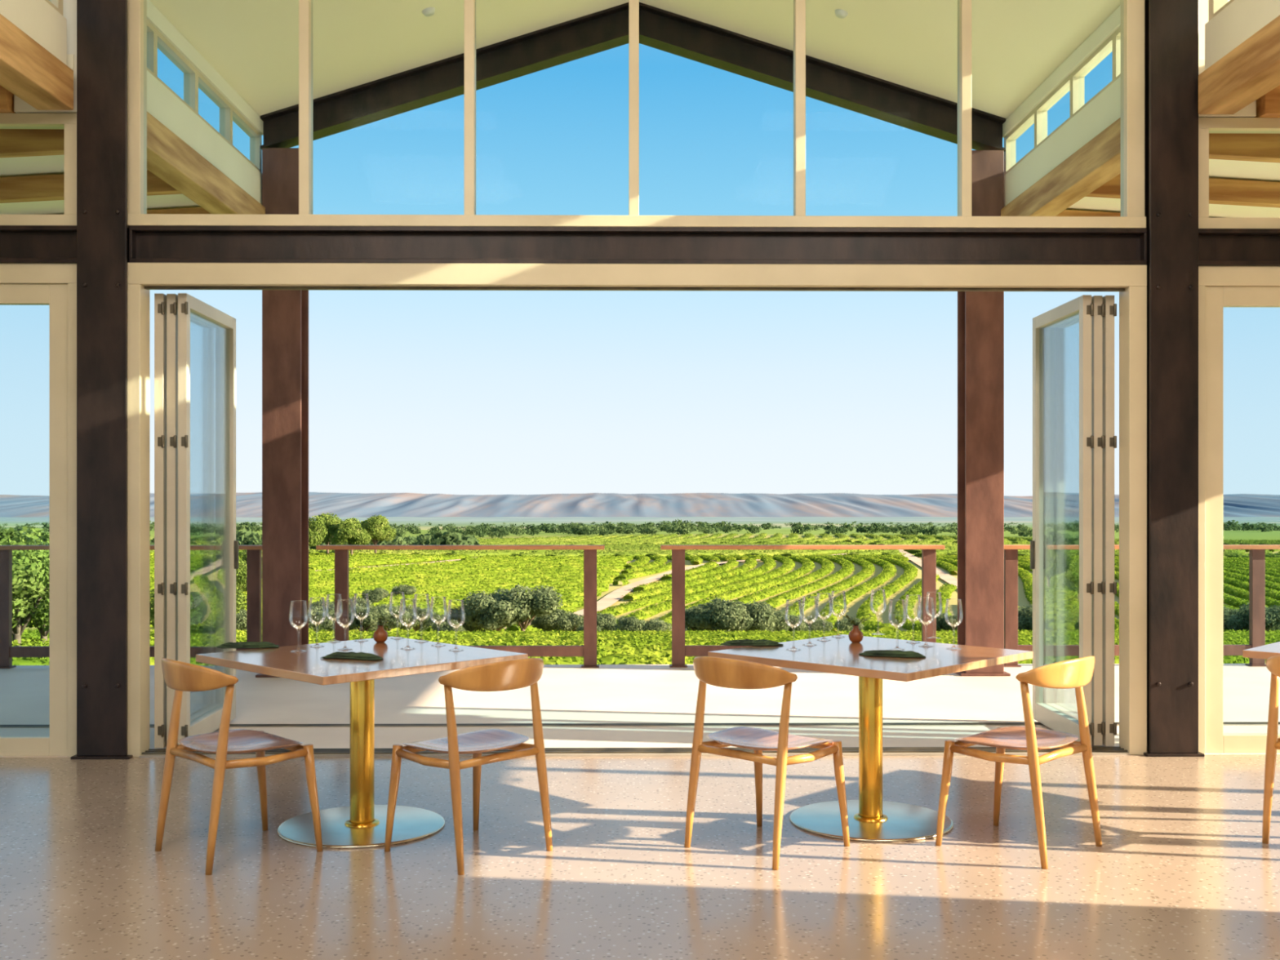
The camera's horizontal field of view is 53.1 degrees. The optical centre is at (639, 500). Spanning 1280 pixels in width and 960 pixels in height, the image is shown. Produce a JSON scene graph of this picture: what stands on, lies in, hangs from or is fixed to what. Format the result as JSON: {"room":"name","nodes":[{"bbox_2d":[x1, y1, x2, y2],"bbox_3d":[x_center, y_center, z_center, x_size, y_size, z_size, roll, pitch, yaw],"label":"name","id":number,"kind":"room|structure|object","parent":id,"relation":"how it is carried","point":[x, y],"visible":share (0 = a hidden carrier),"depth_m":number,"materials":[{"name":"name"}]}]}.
{"room":"winery tasting room","nodes":[
{"label":"winery tasting room","id":0,"kind":"room"},
{"bbox_2d":[0,84,16,113],"bbox_3d":[-4.842,-2.235,7.076,2.750,0.190,0.170,0,0,-1],"label":"timber beam","id":1,"kind":"structure","parent":0,"point":[6,97],"depth_m":7.02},
{"bbox_2d":[0,53,201,214],"bbox_3d":[-5.510,-2.270,2.383,4.880,0.380,16.900,0,0,-1],"label":"ceiling","id":2,"kind":"structure","parent":0,"point":[51,164],"depth_m":9.79,"materials":[{"name":"paint"}]},
{"bbox_2d":[0,128,210,214],"bbox_3d":[-4.687,-2.175,2.568,3.130,0.329,15.350,0,0,-1],"label":"rafters","id":3,"kind":"object","parent":2,"relation":"attached to","point":[14,143],"visible":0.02,"depth_m":9.00,"materials":[{"name":"wood"}]},
{"bbox_2d":[0,0,263,204],"bbox_3d":[-3.172,-2.609,2.171,0.450,0.927,16.420,0,0,-1],"label":"wall","id":4,"kind":"structure","parent":0,"point":[162,104],"depth_m":8.23,"materials":[{"name":"beige paint"}]},
{"bbox_2d":[0,13,73,110],"bbox_3d":[-3.116,-2.240,0.482,0.200,0.220,13.040,0,0,-1],"label":"timber beam","id":5,"kind":"structure","parent":4,"relation":"attached to","point":[28,70],"depth_m":6.59,"materials":[{"name":"wood"}]},
{"bbox_2d":[146,19,262,173],"bbox_3d":[-3.088,-2.795,8.803,0.080,0.330,3.160,0,0,-1],"label":"clerestory window","id":6,"kind":"structure","parent":4,"relation":"in","point":[193,80],"depth_m":8.83,"materials":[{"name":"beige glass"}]},
{"bbox_2d":[149,0,1120,119],"bbox_3d":[0.052,-3.585,2.276,6.840,1.270,16.550,0,0,-1],"label":"ceiling","id":7,"kind":"structure","parent":0,"point":[1016,45],"depth_m":9.44,"materials":[{"name":"paint"}]},
{"bbox_2d":[0,754,1279,959],"bbox_3d":[0.043,1.570,0.551,13.100,0.300,13.100,0,0,-1],"label":"floor","id":8,"kind":"structure","parent":0,"point":[1182,868],"depth_m":4.93,"materials":[{"name":"stone"}]},
{"bbox_2d":[155,657,322,875],"bbox_3d":[-1.638,1.022,5.167,0.533,0.798,0.514,0,0,-44],"label":"dining chair","id":9,"kind":"object","parent":8,"relation":"on","point":[179,676],"visible":1,"depth_m":5.09,"materials":[{"name":"brown wood"}]},
{"bbox_2d":[195,636,528,848],"bbox_3d":[-1.208,1.045,5.566,1.020,0.750,1.020,0,0,44],"label":"dining table","id":10,"kind":"object","parent":8,"relation":"on","point":[362,824],"visible":0.96,"depth_m":5.51,"materials":[{"name":"brown wood"}]},
{"bbox_2d":[217,641,279,648],"bbox_3d":[-1.783,0.656,5.818,0.283,0.026,0.118,0,0,-9],"label":"linen napkin","id":11,"kind":"object","parent":10,"relation":"on","point":[240,644],"visible":1,"depth_m":5.79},
{"bbox_2d":[288,600,307,651],"bbox_3d":[-1.512,0.558,5.667,0.081,0.222,0.081,0,0,-1],"label":"wine glass","id":12,"kind":"object","parent":10,"relation":"on","point":[291,602],"visible":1,"depth_m":5.68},
{"bbox_2d":[320,651,382,660],"bbox_3d":[-1.209,0.656,5.411,0.283,0.026,0.118,0,0,14],"label":"linen napkin","id":13,"kind":"object","parent":10,"relation":"on","point":[338,655],"visible":1,"depth_m":5.39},
{"bbox_2d":[368,611,397,642],"bbox_3d":[-1.217,0.600,6.035,0.139,0.139,0.197,0,0,-1],"label":"bud vase","id":14,"kind":"object","parent":10,"relation":"on","point":[380,635],"visible":1,"depth_m":6.00,"materials":[{"name":"orange ceramic"}]},
{"bbox_2d":[398,598,417,648],"bbox_3d":[-1.045,0.558,5.765,0.081,0.222,0.081,0,0,-1],"label":"wine glass","id":15,"kind":"object","parent":10,"relation":"on","point":[412,623],"visible":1,"depth_m":5.78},
{"bbox_2d":[446,600,465,650],"bbox_3d":[-0.820,0.558,5.706,0.081,0.222,0.081,0,0,-1],"label":"wine glass","id":16,"kind":"object","parent":10,"relation":"on","point":[450,623],"visible":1,"depth_m":5.72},
{"bbox_2d":[384,657,552,875],"bbox_3d":[-0.679,1.022,5.168,0.533,0.798,0.514,0,0,43],"label":"dining chair","id":17,"kind":"object","parent":8,"relation":"on","point":[512,674],"visible":1,"depth_m":5.07,"materials":[{"name":"brown wood"}]},
{"bbox_2d":[684,656,849,870],"bbox_3d":[0.507,1.022,5.233,0.514,0.798,0.533,0,0,44],"label":"dining chair","id":18,"kind":"object","parent":8,"relation":"on","point":[726,673],"visible":1,"depth_m":5.13,"materials":[{"name":"brown wood"}]},
{"bbox_2d":[707,634,1032,842],"bbox_3d":[1.021,1.045,5.663,1.020,0.750,1.020,0,0,44],"label":"dining table","id":19,"kind":"object","parent":8,"relation":"on","point":[871,818],"visible":0.99,"depth_m":5.61,"materials":[{"name":"brown wood"}]},
{"bbox_2d":[720,639,783,645],"bbox_3d":[0.516,0.656,5.912,0.284,0.024,0.119,0,0,-6],"label":"linen napkin","id":20,"kind":"object","parent":19,"relation":"on","point":[744,642],"visible":1,"depth_m":5.88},
{"bbox_2d":[784,599,802,650],"bbox_3d":[0.687,0.558,5.724,0.081,0.222,0.081,0,0,-1],"label":"wine glass","id":21,"kind":"object","parent":19,"relation":"on","point":[788,624],"visible":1,"depth_m":5.74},
{"bbox_2d":[838,613,873,642],"bbox_3d":[1.014,0.599,6.005,0.159,0.141,0.161,0,0,-1],"label":"bud vase","id":22,"kind":"object","parent":19,"relation":"on","point":[855,635],"visible":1,"depth_m":5.99,"materials":[{"name":"orange ceramic"}]},
{"bbox_2d":[858,649,925,657],"bbox_3d":[1.082,0.656,5.495,0.284,0.024,0.119,0,0,11],"label":"linen napkin","id":23,"kind":"object","parent":19,"relation":"on","point":[883,653],"visible":1,"depth_m":5.46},
{"bbox_2d":[944,598,963,648],"bbox_3d":[1.413,0.558,5.764,0.081,0.222,0.081,0,0,-1],"label":"wine glass","id":24,"kind":"object","parent":19,"relation":"on","point":[948,623],"visible":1,"depth_m":5.78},
{"bbox_2d":[935,656,1102,869],"bbox_3d":[1.570,1.022,5.245,0.514,0.798,0.533,0,0,-45],"label":"dining chair","id":25,"kind":"object","parent":8,"relation":"on","point":[1076,673],"visible":1,"depth_m":5.16,"materials":[{"name":"brown wood"}]},
{"bbox_2d":[1242,641,1279,659],"bbox_3d":[3.410,1.045,5.722,1.020,0.750,1.020,0,0,44],"label":"dining table","id":26,"kind":"object","parent":8,"relation":"on","point":[1264,651],"visible":1,"depth_m":5.70,"materials":[{"name":"brown wood"}]},
{"bbox_2d":[1262,654,1279,844],"bbox_3d":[2.902,1.022,5.292,0.514,0.798,0.533,0,0,44],"label":"dining chair","id":27,"kind":"object","parent":8,"relation":"on","point":[1273,663],"visible":1,"depth_m":5.31,"materials":[{"name":"brown wood"}]},
{"bbox_2d":[0,663,1279,757],"bbox_3d":[-0.061,1.570,9.075,18.100,0.300,3.950,0,0,-1],"label":"deck","id":28,"kind":"structure","parent":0,"point":[568,693],"depth_m":8.87,"materials":[{"name":"concrete"}]},
{"bbox_2d":[0,263,76,756],"bbox_3d":[-4.717,0.056,7.113,3.200,2.729,0.100,0,0,-1],"label":"door","id":29,"kind":"structure","parent":28,"relation":"on","point":[53,285],"depth_m":7.10,"materials":[{"name":"beige wood"}]},
{"bbox_2d":[71,0,133,759],"bbox_3d":[-2.958,-0.828,7.144,0.320,4.497,0.280,0,0,-1],"label":"steel column","id":30,"kind":"structure","parent":28,"relation":"on","point":[102,229],"depth_m":7.03,"materials":[{"name":"metal"}]},
{"bbox_2d":[0,225,76,263],"bbox_3d":[-4.740,-1.413,7.133,3.295,0.205,0.180,0,0,-1],"label":"header beam","id":31,"kind":"structure","parent":30,"relation":"attached to","point":[19,244],"depth_m":7.12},
{"bbox_2d":[0,113,76,225],"bbox_3d":[-4.717,-1.828,7.113,3.200,0.624,0.100,0,0,-1],"label":"window","id":32,"kind":"structure","parent":31,"relation":"on","point":[68,122],"depth_m":7.08,"materials":[{"name":"beige wood"}]},
{"bbox_2d":[128,225,1146,265],"bbox_3d":[0.002,-1.413,7.191,5.650,0.205,0.180,0,0,-1],"label":"header beam","id":33,"kind":"structure","parent":30,"relation":"attached to","point":[147,243],"depth_m":7.15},
{"bbox_2d":[127,0,1146,228],"bbox_3d":[-0.018,-2.768,7.170,5.680,2.504,0.140,0,0,-1],"label":"window","id":34,"kind":"structure","parent":33,"relation":"on","point":[1132,11],"depth_m":7.11,"materials":[{"name":"beige wood"}]},
{"bbox_2d":[127,262,1146,757],"bbox_3d":[-0.018,0.056,7.165,5.680,2.729,0.150,0,0,-1],"label":"door frame","id":35,"kind":"structure","parent":33,"relation":"attached to","point":[1131,281],"depth_m":7.11,"materials":[{"name":"wood"}]},
{"bbox_2d":[154,293,213,748],"bbox_3d":[-2.720,0.117,7.675,0.059,2.565,0.945,0,0,-1],"label":"door leaf","id":36,"kind":"structure","parent":35,"relation":"attached to","point":[160,300],"depth_m":7.24,"materials":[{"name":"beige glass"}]},
{"bbox_2d":[166,293,225,744],"bbox_3d":[-2.654,0.117,7.696,0.059,2.565,0.965,0,0,-1],"label":"door leaf","id":37,"kind":"structure","parent":35,"relation":"attached to","point":[171,299],"depth_m":7.25,"materials":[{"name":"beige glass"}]},
{"bbox_2d":[177,293,238,744],"bbox_3d":[-2.599,0.117,7.711,0.100,2.565,1.035,0,0,-2],"label":"door leaf","id":38,"kind":"structure","parent":35,"relation":"attached to","point":[210,722],"depth_m":7.26,"materials":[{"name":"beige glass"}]},
{"bbox_2d":[1030,294,1093,743],"bbox_3d":[2.540,0.117,7.729,0.100,2.565,0.945,0,0,0],"label":"door leaf","id":39,"kind":"structure","parent":35,"relation":"attached to","point":[1050,717],"depth_m":7.36,"materials":[{"name":"beige wood"}]},
{"bbox_2d":[1043,295,1104,745],"bbox_3d":[2.610,0.117,7.735,0.059,2.565,0.915,0,0,-1],"label":"door leaf","id":40,"kind":"structure","parent":35,"relation":"attached to","point":[1099,307],"depth_m":7.29,"materials":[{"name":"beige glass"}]},
{"bbox_2d":[1053,295,1116,746],"bbox_3d":[2.675,0.117,7.726,0.059,2.565,0.915,0,0,-1],"label":"door leaf","id":41,"kind":"structure","parent":35,"relation":"attached to","point":[1110,308],"depth_m":7.31,"materials":[{"name":"beige wood"}]},
{"bbox_2d":[0,545,262,668],"bbox_3d":[-4.433,0.902,10.847,2.600,1.035,0.140,0,0,-1],"label":"deck railing","id":42,"kind":"object","parent":28,"relation":"on","point":[254,553],"visible":0.48,"depth_m":10.82,"materials":[{"name":"brown wood"}]},
{"bbox_2d":[255,147,308,677],"bbox_3d":[-2.877,-0.702,10.401,0.400,4.244,0.330,0,0,-1],"label":"steel post","id":43,"kind":"object","parent":28,"relation":"on","point":[285,313],"depth_m":10.27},
{"bbox_2d":[260,2,1005,151],"bbox_3d":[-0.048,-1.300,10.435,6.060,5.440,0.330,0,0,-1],"label":"steel gable rafter","id":44,"kind":"object","parent":43,"relation":"on","point":[605,29],"visible":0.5,"depth_m":10.38,"materials":[{"name":"metal"}]},
{"bbox_2d":[146,111,265,213],"bbox_3d":[-3.088,-2.240,8.803,0.200,0.220,3.160,0,0,-1],"label":"beam","id":45,"kind":"structure","parent":44,"relation":"attached to","point":[170,158],"depth_m":8.65,"materials":[{"name":"wood"}]},
{"bbox_2d":[1000,117,1120,216],"bbox_3d":[3.032,-2.240,8.878,0.200,0.220,3.160,0,0,-1],"label":"beam","id":46,"kind":"structure","parent":44,"relation":"attached to","point":[1097,162],"depth_m":8.74,"materials":[{"name":"wood"}]},
{"bbox_2d":[315,545,604,667],"bbox_3d":[-1.518,0.902,10.882,2.430,1.035,0.140,0,0,-1],"label":"deck railing","id":47,"kind":"object","parent":28,"relation":"on","point":[588,651],"visible":0.69,"depth_m":10.84,"materials":[{"name":"brown wood"}]},
{"bbox_2d":[139,746,1129,757],"bbox_3d":[-0.018,1.409,7.160,5.480,0.022,0.160,0,0,-1],"label":"door track","id":48,"kind":"object","parent":28,"relation":"on","point":[1103,750],"visible":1,"depth_m":7.12,"materials":[{"name":"metal"}]},
{"bbox_2d":[0,721,1279,728],"bbox_3d":[-0.099,1.415,8.059,12.800,0.009,0.080,0,0,-1],"label":"drain grate","id":49,"kind":"object","parent":28,"relation":"on","point":[1224,723],"visible":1,"depth_m":8.03,"materials":[{"name":"metal"}]},
{"bbox_2d":[660,544,944,667],"bbox_3d":[1.382,0.902,10.918,2.410,1.035,0.140,0,0,-1],"label":"deck railing","id":50,"kind":"object","parent":28,"relation":"on","point":[679,651],"visible":0.66,"depth_m":10.88,"materials":[{"name":"brown wood"}]},
{"bbox_2d":[955,150,1010,676],"bbox_3d":[2.782,-0.702,10.470,0.400,4.244,0.330,0,0,-1],"label":"steel post","id":51,"kind":"object","parent":28,"relation":"on","point":[980,314],"depth_m":10.34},
{"bbox_2d":[1004,544,1279,666],"bbox_3d":[4.322,0.902,10.954,2.590,1.035,0.140,0,0,-1],"label":"deck railing","id":52,"kind":"object","parent":28,"relation":"on","point":[1256,552],"visible":0.7,"depth_m":10.93,"materials":[{"name":"brown wood"}]},
{"bbox_2d":[1143,0,1204,756],"bbox_3d":[2.962,-0.825,7.217,0.320,4.490,0.280,0,0,-1],"label":"steel column","id":53,"kind":"structure","parent":28,"relation":"on","point":[1171,26],"depth_m":7.10,"materials":[{"name":"metal"}]},
{"bbox_2d":[1198,228,1279,266],"bbox_3d":[4.754,-1.413,7.249,3.315,0.205,0.180,0,0,-1],"label":"header beam","id":54,"kind":"structure","parent":53,"relation":"attached to","point":[1216,246],"depth_m":7.20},
{"bbox_2d":[1198,117,1279,228],"bbox_3d":[4.712,-1.828,7.228,3.200,0.624,0.100,0,0,-1],"label":"window","id":55,"kind":"structure","parent":54,"relation":"on","point":[1206,126],"depth_m":7.16,"materials":[{"name":"beige wood"}]},
{"bbox_2d":[1254,84,1279,117],"bbox_3d":[4.838,-2.235,7.195,2.750,0.190,0.170,0,0,-1],"label":"timber beam","id":56,"kind":"structure","parent":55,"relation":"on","point":[1268,105],"depth_m":7.09,"materials":[{"name":"wood"}]},
{"bbox_2d":[1198,266,1279,753],"bbox_3d":[4.712,0.056,7.228,3.200,2.729,0.100,0,0,-1],"label":"door","id":57,"kind":"structure","parent":28,"relation":"on","point":[1219,286],"depth_m":7.18,"materials":[{"name":"beige wood"}]},
{"bbox_2d":[1002,0,1279,206],"bbox_3d":[3.278,-2.609,2.250,0.450,0.927,16.420,0,0,-1],"label":"wall","id":58,"kind":"structure","parent":0,"point":[1104,109],"depth_m":8.32,"materials":[{"name":"beige paint"}]},
{"bbox_2d":[1004,26,1120,175],"bbox_3d":[3.032,-2.795,8.878,0.080,0.330,3.160,0,0,-1],"label":"clerestory window","id":59,"kind":"structure","parent":58,"relation":"in","point":[1073,82],"depth_m":9.03,"materials":[{"name":"beige wood"}]},
{"bbox_2d":[1208,0,1234,21],"bbox_3d":[3.263,-2.795,0.560,0.080,0.330,13.040,0,0,-1],"label":"clerestory window","id":60,"kind":"structure","parent":58,"relation":"in","point":[1215,6],"depth_m":7.02,"materials":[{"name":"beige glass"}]},
{"bbox_2d":[1198,15,1279,114],"bbox_3d":[3.263,-2.240,0.560,0.200,0.220,13.040,0,0,-1],"label":"timber beam","id":61,"kind":"structure","parent":58,"relation":"attached to","point":[1251,70],"depth_m":6.63,"materials":[{"name":"wood"}]},
{"bbox_2d":[1065,58,1279,217],"bbox_3d":[5.610,-2.270,2.519,4.880,0.380,16.900,0,0,-1],"label":"ceiling","id":62,"kind":"structure","parent":0,"point":[1218,168],"depth_m":9.88,"materials":[{"name":"paint"}]},
{"bbox_2d":[1055,133,1279,216],"bbox_3d":[4.783,-2.175,2.684,3.130,0.329,15.350,0,0,-1],"label":"rafters","id":63,"kind":"object","parent":62,"relation":"attached to","point":[1252,147],"visible":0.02,"depth_m":9.09,"materials":[{"name":"wood"}]},
{"label":"outside","id":64,"kind":"structure","parent":0,"visible":0},
{"bbox_2d":[316,549,957,629],"bbox_3d":[1.416,13.264,293.790,230.194,4.401,332.550,0,0,-1],"label":"dirt track","id":65,"kind":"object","parent":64,"point":[613,597],"visible":0.18,"depth_m":189.86,"materials":[{"name":"soil"}]},
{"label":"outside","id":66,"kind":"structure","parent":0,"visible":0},
{"bbox_2d":[0,492,1279,517],"bbox_3d":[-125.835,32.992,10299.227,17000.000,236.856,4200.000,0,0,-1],"label":"hills","id":67,"kind":"structure","parent":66,"point":[249,504],"depth_m":8883.94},
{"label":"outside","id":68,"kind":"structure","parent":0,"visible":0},
{"bbox_2d":[0,516,1279,633],"bbox_3d":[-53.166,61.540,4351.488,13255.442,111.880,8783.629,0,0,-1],"label":"ground","id":69,"kind":"structure","parent":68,"point":[852,607],"depth_m":968.92,"materials":[{"name":"plant"}]},
{"bbox_2d":[0,541,35,621],"bbox_3d":[-23.572,3.774,43.724,5.090,5.570,5.586,0,0,43],"label":"tree","id":70,"kind":"object","parent":69,"relation":"on","point":[17,601],"visible":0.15,"depth_m":44.83,"materials":[{"name":"green plant"}]},
{"bbox_2d":[0,526,49,564],"bbox_3d":[-24.344,3.928,47.691,4.836,5.923,5.307,0,0,36],"label":"tree","id":71,"kind":"object","parent":69,"relation":"on","point":[6,535],"visible":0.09,"depth_m":48.22,"materials":[{"name":"green plant"}]},
{"bbox_2d":[1,539,49,646],"bbox_3d":[-22.133,4.005,45.565,4.714,5.262,4.826,0,0,-26],"label":"tree","id":72,"kind":"object","parent":69,"relation":"on","point":[30,575],"visible":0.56,"depth_m":44.90,"materials":[{"name":"green plant"}]},
{"bbox_2d":[150,588,215,635],"bbox_3d":[-21.832,6.057,61.755,3.665,3.927,4.022,0,0,29],"label":"bush","id":73,"kind":"object","parent":69,"relation":"on","point":[196,598],"visible":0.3,"depth_m":60.94,"materials":[{"name":"green plant"}]},
{"bbox_2d":[190,586,246,634],"bbox_3d":[-21.922,6.358,65.822,3.462,4.065,3.382,0,0,-22],"label":"tree","id":74,"kind":"object","parent":69,"relation":"on","point":[240,598],"visible":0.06,"depth_m":65.89,"materials":[{"name":"green plant"}]},
{"bbox_2d":[235,557,246,595],"bbox_3d":[-47.037,9.824,149.542,5.246,6.254,5.124,0,0,39],"label":"tree","id":75,"kind":"object","parent":69,"relation":"on","point":[241,573],"visible":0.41,"depth_m":147.94,"materials":[{"name":"green plant"}]},
{"bbox_2d":[308,515,328,546],"bbox_3d":[-61.182,7.247,234.096,7.868,9.397,7.686,0,0,-18],"label":"tree","id":76,"kind":"object","parent":69,"relation":"on","point":[316,532],"visible":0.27,"depth_m":232.97,"materials":[{"name":"green plant"}]},
{"bbox_2d":[308,605,334,631],"bbox_3d":[-28.267,10.820,111.439,3.693,3.291,4.212,0,0,-27],"label":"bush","id":77,"kind":"object","parent":69,"relation":"on","point":[316,611],"visible":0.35,"depth_m":110.80,"materials":[{"name":"green plant"}]},
{"bbox_2d":[312,512,341,553],"bbox_3d":[-60.885,7.338,249.175,8.144,9.791,8.938,0,0,-25],"label":"tree","id":78,"kind":"object","parent":69,"relation":"on","point":[331,523],"visible":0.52,"depth_m":246.90,"materials":[{"name":"green plant"}]},
{"bbox_2d":[23,551,635,632],"bbox_3d":[-80.205,11.398,189.322,312.336,3.511,138.063,0,0,-1],"label":"vineyard rows","id":79,"kind":"object","parent":69,"relation":"on","point":[452,580],"visible":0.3,"depth_m":193.28,"materials":[{"name":"green plant"}]},
{"bbox_2d":[330,517,371,555],"bbox_3d":[-55.189,7.706,244.666,7.686,8.758,7.868,0,0,-11],"label":"tree","id":80,"kind":"object","parent":69,"relation":"on","point":[350,531],"visible":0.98,"depth_m":242.78,"materials":[{"name":"green plant"}]},
{"bbox_2d":[348,604,389,631],"bbox_3d":[-21.825,10.004,100.781,4.211,3.583,4.047,0,0,-14],"label":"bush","id":81,"kind":"object","parent":69,"relation":"on","point":[368,623],"visible":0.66,"depth_m":99.88,"materials":[{"name":"green plant"}]},
{"bbox_2d":[361,587,389,603],"bbox_3d":[-30.932,11.684,149.577,3.238,2.960,3.369,0,0,-6],"label":"tree","id":82,"kind":"object","parent":69,"relation":"on","point":[375,595],"visible":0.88,"depth_m":148.77,"materials":[{"name":"green plant"}]},
{"bbox_2d":[360,515,396,553],"bbox_3d":[-55.610,7.945,269.444,8.144,9.820,8.938,0,0,-40],"label":"tree","id":83,"kind":"object","parent":69,"relation":"on","point":[377,527],"visible":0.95,"depth_m":267.36,"materials":[{"name":"green plant"}]},
{"bbox_2d":[366,604,411,631],"bbox_3d":[-21.470,10.537,107.720,4.434,3.665,3.887,0,0,-22],"label":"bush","id":84,"kind":"object","parent":69,"relation":"on","point":[391,624],"visible":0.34,"depth_m":107.13,"materials":[{"name":"green plant"}]},
{"bbox_2d":[399,604,435,631],"bbox_3d":[-19.279,10.727,109.823,3.777,3.532,4.070,0,0,-14],"label":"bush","id":85,"kind":"object","parent":69,"relation":"on","point":[421,613],"visible":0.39,"depth_m":109.22,"materials":[{"name":"green plant"}]},
{"bbox_2d":[430,618,465,632],"bbox_3d":[-13.873,9.806,92.821,2.526,2.263,2.428,0,0,-23],"label":"tree","id":86,"kind":"object","parent":69,"relation":"on","point":[444,626],"visible":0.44,"depth_m":92.46,"materials":[{"name":"green plant"}]},
{"bbox_2d":[446,605,493,632],"bbox_3d":[-12.790,9.880,99.690,4.434,3.845,3.887,0,0,27],"label":"bush","id":87,"kind":"object","parent":69,"relation":"on","point":[455,615],"visible":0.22,"depth_m":98.57,"materials":[{"name":"green plant"}]},
{"bbox_2d":[457,590,528,632],"bbox_3d":[-11.108,9.310,97.888,5.783,4.855,5.367,0,0,45],"label":"bush","id":88,"kind":"object","parent":69,"relation":"on","point":[484,608],"visible":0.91,"depth_m":96.26,"materials":[{"name":"green plant"}]},
{"bbox_2d":[491,584,562,631],"bbox_3d":[-9.064,9.193,98.885,5.666,5.475,5.895,0,0,44],"label":"tree","id":89,"kind":"object","parent":69,"relation":"on","point":[543,601],"visible":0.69,"depth_m":97.59,"materials":[{"name":"green plant"}]},
{"bbox_2d":[529,608,572,631],"bbox_3d":[-6.898,10.399,103.974,4.212,3.422,3.693,0,0,-28],"label":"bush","id":90,"kind":"object","parent":69,"relation":"on","point":[547,624],"visible":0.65,"depth_m":102.69,"materials":[{"name":"green plant"}]},
{"bbox_2d":[551,611,583,632],"bbox_3d":[-5.477,10.460,103.003,3.379,2.970,3.641,0,0,8],"label":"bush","id":91,"kind":"object","parent":69,"relation":"on","point":[575,620],"visible":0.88,"depth_m":102.00,"materials":[{"name":"green plant"}]},
{"bbox_2d":[596,613,617,631],"bbox_3d":[-3.210,10.892,107.899,3.238,2.832,3.369,0,0,-40],"label":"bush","id":92,"kind":"object","parent":69,"relation":"on","point":[606,621],"visible":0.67,"depth_m":107.00,"materials":[{"name":"green plant"}]},
{"bbox_2d":[613,616,646,631],"bbox_3d":[-0.763,10.698,103.890,2.915,2.584,3.326,0,0,37],"label":"tree","id":93,"kind":"object","parent":69,"relation":"on","point":[631,624],"visible":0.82,"depth_m":103.30,"materials":[{"name":"green plant"}]},
{"bbox_2d":[0,519,1279,550],"bbox_3d":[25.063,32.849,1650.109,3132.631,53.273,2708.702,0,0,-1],"label":"tree belt","id":94,"kind":"object","parent":69,"relation":"on","point":[452,535],"visible":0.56,"depth_m":834.24,"materials":[{"name":"plant"}]},
{"bbox_2d":[12,628,1279,665],"bbox_3d":[-13.216,7.211,60.607,165.222,5.050,50.605,0,0,-1],"label":"vineyard rows","id":95,"kind":"object","parent":69,"relation":"on","point":[625,646],"visible":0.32,"depth_m":50.00,"materials":[{"name":"green plant"}]},
{"bbox_2d":[641,618,671,633],"bbox_3d":[1.252,10.402,99.980,2.570,2.363,2.385,0,0,-22],"label":"tree","id":96,"kind":"object","parent":69,"relation":"on","point":[653,624],"visible":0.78,"depth_m":99.30,"materials":[{"name":"green plant"}]},
{"bbox_2d":[150,533,1279,558],"bbox_3d":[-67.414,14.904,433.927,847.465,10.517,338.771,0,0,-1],"label":"vineyard rows","id":97,"kind":"object","parent":69,"relation":"on","point":[615,544],"visible":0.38,"depth_m":424.22,"materials":[{"name":"green plant"}]},
{"bbox_2d":[686,597,753,632],"bbox_3d":[5.506,8.528,86.226,4.276,3.948,4.877,0,0,39],"label":"bush","id":98,"kind":"object","parent":69,"relation":"on","point":[717,615],"visible":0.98,"depth_m":84.93,"materials":[{"name":"green plant"}]},
{"bbox_2d":[733,600,777,632],"bbox_3d":[7.249,8.742,88.041,4.373,3.854,4.712,0,0,-18],"label":"tree","id":99,"kind":"object","parent":69,"relation":"on","point":[763,620],"visible":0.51,"depth_m":86.72,"materials":[{"name":"green plant"}]},
{"bbox_2d":[768,605,791,632],"bbox_3d":[9.016,9.327,92.090,4.000,3.318,3.845,0,0,-22],"label":"tree","id":100,"kind":"object","parent":69,"relation":"on","point":[780,624],"visible":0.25,"depth_m":91.14,"materials":[{"name":"green plant"}]},
{"bbox_2d":[804,617,833,631],"bbox_3d":[14.026,10.537,102.132,2.785,2.474,2.584,0,0,-24],"label":"tree","id":101,"kind":"object","parent":69,"relation":"on","point":[817,624],"visible":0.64,"depth_m":101.30,"materials":[{"name":"green plant"}]},
{"bbox_2d":[596,553,1279,631],"bbox_3d":[57.231,11.868,185.792,194.575,2.813,146.746,0,0,-1],"label":"vineyard rows","id":102,"kind":"object","parent":69,"relation":"on","point":[1235,570],"visible":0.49,"depth_m":182.88,"materials":[{"name":"green plant"}]},
{"bbox_2d":[936,612,957,631],"bbox_3d":[23.569,10.046,98.354,3.369,2.837,3.238,0,0,16],"label":"tree","id":103,"kind":"object","parent":69,"relation":"on","point":[941,624],"visible":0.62,"depth_m":97.54,"materials":[{"name":"green plant"}]},
{"bbox_2d":[1017,604,1067,631],"bbox_3d":[27.456,8.890,88.383,3.790,3.483,3.642,0,0,-10],"label":"tree","id":104,"kind":"object","parent":69,"relation":"on","point":[1024,621],"visible":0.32,"depth_m":87.67,"materials":[{"name":"green plant"}]},
{"bbox_2d":[1064,588,1079,616],"bbox_3d":[37.475,10.052,110.651,4.099,4.721,4.196,0,0,5],"label":"tree","id":105,"kind":"object","parent":69,"relation":"on","point":[1071,597],"visible":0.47,"depth_m":109.33,"materials":[{"name":"green plant"}]},
{"bbox_2d":[1064,611,1079,631],"bbox_3d":[29.118,8.933,86.540,3.110,2.833,3.547,0,0,7],"label":"tree","id":106,"kind":"object","parent":69,"relation":"on","point":[1072,622],"visible":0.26,"depth_m":85.47,"materials":[{"name":"green plant"}]},
{"bbox_2d":[1226,602,1279,632],"bbox_3d":[38.992,8.139,80.556,3.790,3.423,3.642,0,0,29],"label":"tree","id":107,"kind":"object","parent":69,"relation":"on","point":[1240,621],"visible":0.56,"depth_m":80.12,"materials":[{"name":"green plant"}]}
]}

